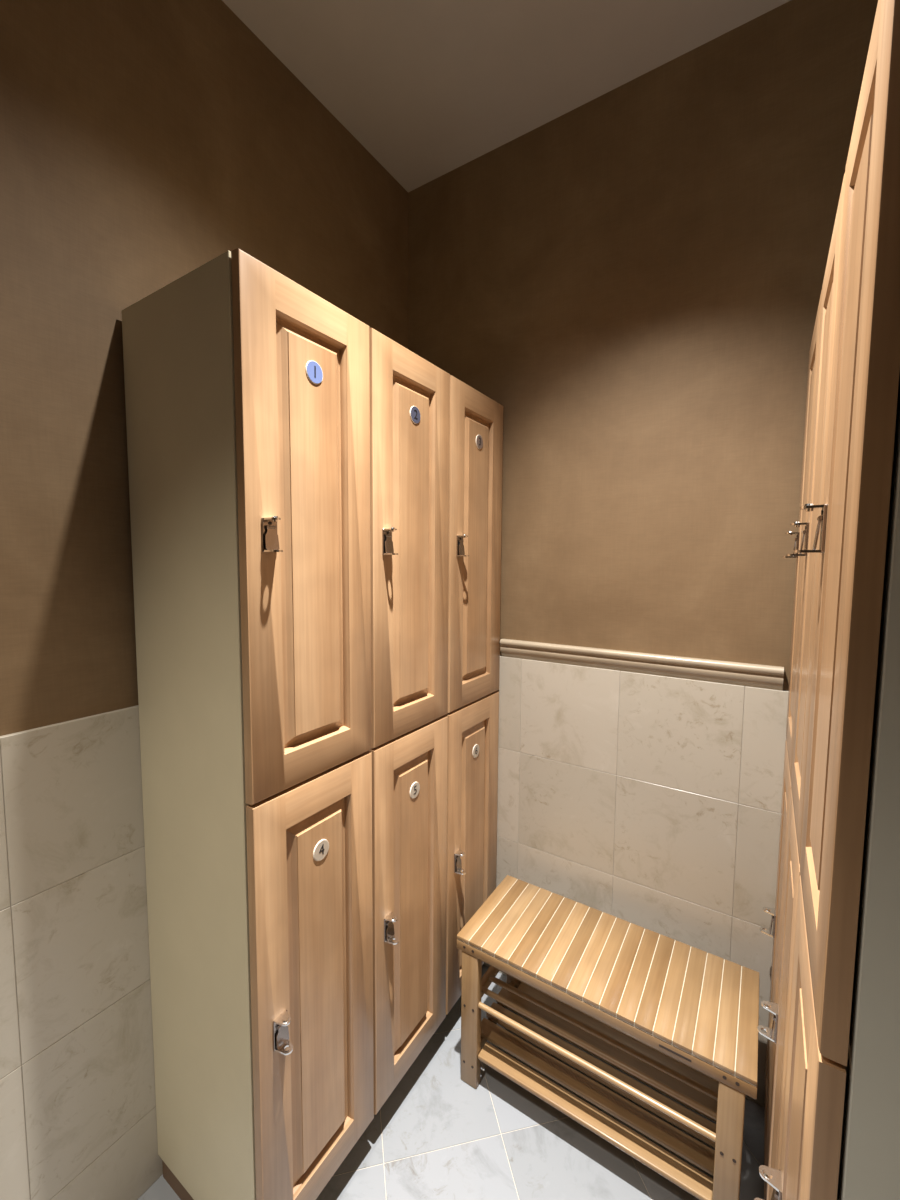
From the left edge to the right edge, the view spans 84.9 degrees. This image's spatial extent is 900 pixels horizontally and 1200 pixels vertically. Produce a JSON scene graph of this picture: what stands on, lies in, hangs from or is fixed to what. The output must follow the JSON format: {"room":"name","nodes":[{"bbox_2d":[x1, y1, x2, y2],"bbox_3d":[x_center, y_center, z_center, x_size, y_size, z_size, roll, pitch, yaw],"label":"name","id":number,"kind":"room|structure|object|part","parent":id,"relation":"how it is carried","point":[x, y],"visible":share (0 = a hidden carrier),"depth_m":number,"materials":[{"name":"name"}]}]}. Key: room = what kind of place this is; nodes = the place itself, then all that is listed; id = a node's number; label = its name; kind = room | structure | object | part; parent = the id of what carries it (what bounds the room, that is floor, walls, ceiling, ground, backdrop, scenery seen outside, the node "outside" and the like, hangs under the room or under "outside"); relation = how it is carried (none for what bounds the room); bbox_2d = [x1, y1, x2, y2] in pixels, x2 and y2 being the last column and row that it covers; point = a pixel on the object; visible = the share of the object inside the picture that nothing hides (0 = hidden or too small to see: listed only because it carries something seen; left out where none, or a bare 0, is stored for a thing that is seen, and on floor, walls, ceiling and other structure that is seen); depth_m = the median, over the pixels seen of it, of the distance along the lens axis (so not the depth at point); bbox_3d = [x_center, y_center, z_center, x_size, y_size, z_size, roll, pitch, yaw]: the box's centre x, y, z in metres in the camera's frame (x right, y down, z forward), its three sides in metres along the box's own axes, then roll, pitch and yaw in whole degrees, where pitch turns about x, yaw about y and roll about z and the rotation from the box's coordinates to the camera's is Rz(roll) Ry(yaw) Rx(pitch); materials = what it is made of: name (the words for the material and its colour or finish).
{"room":"changing room","nodes":[
{"label":"changing room","id":0,"kind":"room"},
{"bbox_2d":[0,0,407,735],"bbox_3d":[-1.020,-0.004,0.544,0.088,2.752,3.262,3,5,33],"label":"wall","id":1,"kind":"structure","parent":0,"point":[143,143],"depth_m":0.96,"materials":[{"name":"brown paint"}]},
{"bbox_2d":[0,705,162,1199],"bbox_3d":[-0.987,0.805,0.575,0.012,1.093,3.049,3,5,33],"label":"tile wainscoting","id":2,"kind":"structure","parent":1,"relation":"attached to","point":[78,1120],"depth_m":0.96,"materials":[{"name":"tile"}]},
{"bbox_2d":[137,964,764,1199],"bbox_3d":[-0.340,1.407,0.209,1.554,0.040,3.062,3,5,33],"label":"floor","id":3,"kind":"structure","parent":0,"point":[436,1136],"depth_m":1.18,"materials":[{"name":"tile"}]},
{"bbox_2d":[121,248,373,1199],"bbox_3d":[-0.400,0.371,1.062,0.406,1.890,0.308,3,5,33],"label":"locker","id":4,"kind":"object","parent":3,"relation":"on","point":[247,390],"visible":1,"depth_m":0.93,"materials":[{"name":"beige laminate"}]},
{"bbox_3d":[-0.308,-0.110,0.839,0.003,0.057,0.030,3,5,33],"label":"hasp plate","id":5,"kind":"part","parent":4,"relation":"part of","materials":[{"name":"silver metal"}]},
{"bbox_3d":[-0.314,0.796,0.910,0.003,0.057,0.030,3,5,33],"label":"hasp plate","id":6,"kind":"part","parent":4,"relation":"part of","materials":[{"name":"silver metal"}]},
{"bbox_3d":[-0.259,-0.110,0.935,0.019,0.904,0.303,3,5,33],"label":"door","id":7,"kind":"part","parent":4,"relation":"part of","materials":[{"name":"brown wood"}]},
{"bbox_3d":[-0.266,0.790,1.006,0.019,0.890,0.303,3,5,33],"label":"door","id":8,"kind":"part","parent":4,"relation":"part of","materials":[{"name":"brown wood"}]},
{"bbox_3d":[-0.259,-0.111,0.935,0.016,0.764,0.157,3,5,33],"label":"raised panel","id":9,"kind":"part","parent":4,"relation":"part of","materials":[{"name":"brown wood"}]},
{"bbox_3d":[-0.266,0.791,1.006,0.016,0.745,0.157,3,5,33],"label":"raised panel","id":10,"kind":"part","parent":4,"relation":"part of","materials":[{"name":"brown wood"}]},
{"bbox_2d":[369,327,449,1114],"bbox_3d":[-0.233,0.352,1.321,0.406,1.890,0.308,3,5,33],"label":"locker","id":11,"kind":"object","parent":3,"relation":"on","point":[410,395],"visible":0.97,"depth_m":1.20,"materials":[{"name":"beige laminate"}]},
{"bbox_3d":[-0.140,-0.130,1.098,0.003,0.057,0.030,3,5,33],"label":"hasp plate","id":12,"kind":"part","parent":11,"relation":"part of","materials":[{"name":"silver metal"}]},
{"bbox_3d":[-0.146,0.777,1.169,0.003,0.057,0.030,3,5,33],"label":"hasp plate","id":13,"kind":"part","parent":11,"relation":"part of","materials":[{"name":"silver metal"}]},
{"bbox_3d":[-0.098,0.771,1.265,0.019,0.890,0.303,3,5,33],"label":"door","id":14,"kind":"part","parent":11,"relation":"part of","materials":[{"name":"brown wood"}]},
{"bbox_3d":[-0.092,-0.129,1.194,0.019,0.904,0.303,3,5,33],"label":"door","id":15,"kind":"part","parent":11,"relation":"part of","materials":[{"name":"brown wood"}]},
{"bbox_3d":[-0.098,0.772,1.265,0.016,0.745,0.157,3,5,33],"label":"raised panel","id":16,"kind":"part","parent":11,"relation":"part of","materials":[{"name":"brown wood"}]},
{"bbox_3d":[-0.092,-0.130,1.194,0.016,0.764,0.157,3,5,33],"label":"raised panel","id":17,"kind":"part","parent":11,"relation":"part of","materials":[{"name":"brown wood"}]},
{"bbox_2d":[446,375,502,1014],"bbox_3d":[-0.065,0.333,1.580,0.406,1.890,0.308,3,5,33],"label":"locker","id":18,"kind":"object","parent":3,"relation":"on","point":[476,420],"visible":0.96,"depth_m":1.45,"materials":[{"name":"beige laminate"}]},
{"bbox_3d":[0.021,0.758,1.429,0.003,0.057,0.030,3,5,33],"label":"hasp plate","id":19,"kind":"part","parent":18,"relation":"part of","materials":[{"name":"silver metal"}]},
{"bbox_3d":[0.027,-0.149,1.357,0.003,0.057,0.030,3,5,33],"label":"hasp plate","id":20,"kind":"part","parent":18,"relation":"part of","materials":[{"name":"silver metal"}]},
{"bbox_3d":[0.069,0.752,1.524,0.019,0.890,0.303,3,5,33],"label":"door","id":21,"kind":"part","parent":18,"relation":"part of","materials":[{"name":"brown wood"}]},
{"bbox_3d":[0.069,0.753,1.524,0.016,0.745,0.157,3,5,33],"label":"raised panel","id":22,"kind":"part","parent":18,"relation":"part of","materials":[{"name":"brown wood"}]},
{"bbox_3d":[0.075,-0.148,1.453,0.019,0.904,0.303,3,5,33],"label":"door","id":23,"kind":"part","parent":18,"relation":"part of","materials":[{"name":"brown wood"}]},
{"bbox_3d":[0.076,-0.149,1.453,0.016,0.764,0.157,3,5,33],"label":"raised panel","id":24,"kind":"part","parent":18,"relation":"part of","materials":[{"name":"brown wood"}]},
{"bbox_2d":[457,875,759,1199],"bbox_3d":[0.384,1.103,1.268,0.681,0.410,0.304,3,5,33],"label":"bench","id":25,"kind":"object","parent":3,"relation":"on","point":[678,1018],"visible":1,"depth_m":1.20,"materials":[{"name":"brown wood"}]},
{"bbox_3d":[0.057,1.116,1.317,0.050,0.372,0.025,3,5,33],"label":"leg","id":26,"kind":"part","parent":25,"relation":"part of","materials":[{"name":"brown wood"}]},
{"bbox_3d":[0.206,1.099,1.548,0.050,0.372,0.025,3,5,33],"label":"leg","id":27,"kind":"part","parent":25,"relation":"part of","materials":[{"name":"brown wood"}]},
{"bbox_3d":[0.560,1.145,0.993,0.046,0.372,0.025,3,5,33],"label":"leg","id":28,"kind":"part","parent":25,"relation":"part of","materials":[{"name":"brown wood"}]},
{"bbox_2d":[760,290,821,1199],"bbox_3d":[0.877,0.387,0.975,0.406,1.890,0.308,3,5,33],"label":"locker","id":29,"kind":"object","parent":3,"relation":"on","point":[776,913],"visible":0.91,"depth_m":1.06,"materials":[{"name":"brown laminate"}]},
{"bbox_3d":[0.785,0.782,1.191,0.003,0.057,0.030,3,5,33],"label":"hasp plate","id":30,"kind":"part","parent":29,"relation":"part of","materials":[{"name":"silver metal"}]},
{"bbox_3d":[0.737,0.791,1.095,0.016,0.745,0.157,3,5,33],"label":"raised panel","id":31,"kind":"part","parent":29,"relation":"part of","materials":[{"name":"brown wood"}]},
{"bbox_3d":[0.737,0.790,1.095,0.019,0.890,0.303,3,5,33],"label":"door","id":32,"kind":"part","parent":29,"relation":"part of","materials":[{"name":"brown wood"}]},
{"bbox_3d":[0.791,-0.125,1.119,0.003,0.057,0.030,3,5,33],"label":"hasp plate","id":33,"kind":"part","parent":29,"relation":"part of","materials":[{"name":"silver metal"}]},
{"bbox_3d":[0.743,-0.111,1.025,0.016,0.764,0.157,3,5,33],"label":"raised panel","id":34,"kind":"part","parent":29,"relation":"part of","materials":[{"name":"brown wood"}]},
{"bbox_3d":[0.743,-0.110,1.025,0.019,0.904,0.303,3,5,33],"label":"door","id":35,"kind":"part","parent":29,"relation":"part of","materials":[{"name":"brown wood"}]},
{"bbox_2d":[757,174,844,1199],"bbox_3d":[0.709,0.406,0.716,0.406,1.890,0.308,3,5,33],"label":"locker","id":36,"kind":"object","parent":3,"relation":"on","point":[780,1011],"visible":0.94,"depth_m":0.78,"materials":[{"name":"brown laminate"}]},
{"bbox_3d":[0.618,0.801,0.932,0.003,0.057,0.030,3,5,33],"label":"hasp plate","id":37,"kind":"part","parent":36,"relation":"part of","materials":[{"name":"silver metal"}]},
{"bbox_3d":[0.569,0.810,0.837,0.016,0.745,0.157,3,5,33],"label":"raised panel","id":38,"kind":"part","parent":36,"relation":"part of","materials":[{"name":"brown wood"}]},
{"bbox_3d":[0.569,0.809,0.836,0.019,0.890,0.303,3,5,33],"label":"door","id":39,"kind":"part","parent":36,"relation":"part of","materials":[{"name":"brown wood"}]},
{"bbox_3d":[0.624,-0.106,0.861,0.003,0.057,0.030,3,5,33],"label":"hasp plate","id":40,"kind":"part","parent":36,"relation":"part of","materials":[{"name":"silver metal"}]},
{"bbox_3d":[0.575,-0.092,0.766,0.016,0.764,0.157,3,5,33],"label":"raised panel","id":41,"kind":"part","parent":36,"relation":"part of","materials":[{"name":"brown wood"}]},
{"bbox_3d":[0.575,-0.091,0.766,0.019,0.904,0.303,3,5,33],"label":"door","id":42,"kind":"part","parent":36,"relation":"part of","materials":[{"name":"brown wood"}]},
{"bbox_2d":[754,0,899,1199],"bbox_3d":[0.542,0.425,0.457,0.406,1.890,0.308,3,5,33],"label":"locker","id":43,"kind":"object","parent":3,"relation":"on","point":[841,1131],"visible":1,"depth_m":0.40,"materials":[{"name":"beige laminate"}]},
{"bbox_3d":[0.450,0.820,0.672,0.003,0.057,0.030,3,5,33],"label":"hasp plate","id":44,"kind":"part","parent":43,"relation":"part of","materials":[{"name":"silver metal"}]},
{"bbox_3d":[0.402,0.830,0.578,0.016,0.745,0.157,3,5,33],"label":"raised panel","id":45,"kind":"part","parent":43,"relation":"part of","materials":[{"name":"brown wood"}]},
{"bbox_3d":[0.402,0.829,0.577,0.019,0.890,0.303,3,5,33],"label":"door","id":46,"kind":"part","parent":43,"relation":"part of","materials":[{"name":"brown wood"}]},
{"bbox_3d":[0.456,-0.086,0.602,0.003,0.057,0.030,3,5,33],"label":"hasp plate","id":47,"kind":"part","parent":43,"relation":"part of","materials":[{"name":"silver metal"}]},
{"bbox_3d":[0.408,-0.073,0.507,0.016,0.764,0.157,3,5,33],"label":"raised panel","id":48,"kind":"part","parent":43,"relation":"part of","materials":[{"name":"brown wood"}]},
{"bbox_3d":[0.408,-0.072,0.507,0.019,0.904,0.303,3,5,33],"label":"door","id":49,"kind":"part","parent":43,"relation":"part of","materials":[{"name":"brown wood"}]},
{"bbox_2d":[222,0,790,191],"bbox_3d":[-0.321,-1.307,-0.004,1.554,0.060,3.062,3,5,33],"label":"ceiling","id":50,"kind":"structure","parent":0,"point":[428,88],"depth_m":1.24,"materials":[{"name":"white paint"}]},
{"bbox_2d":[408,0,877,690],"bbox_3d":[0.526,-0.063,1.427,1.554,2.752,0.100,3,5,33],"label":"wall","id":51,"kind":"structure","parent":0,"point":[635,276],"depth_m":1.31,"materials":[{"name":"brown paint"}]},
{"bbox_2d":[484,656,788,1107],"bbox_3d":[0.490,0.748,1.443,1.530,1.093,0.012,3,5,33],"label":"tile wainscoting","id":52,"kind":"structure","parent":51,"relation":"attached to","point":[651,802],"depth_m":1.38,"materials":[{"name":"tile"}]},
{"bbox_2d":[500,639,783,689],"bbox_3d":[0.487,0.174,1.396,0.762,0.058,0.023,3,5,33],"label":"trim","id":53,"kind":"structure","parent":51,"relation":"attached to","point":[727,672],"depth_m":1.35,"materials":[{"name":"brown wood"}]}
]}

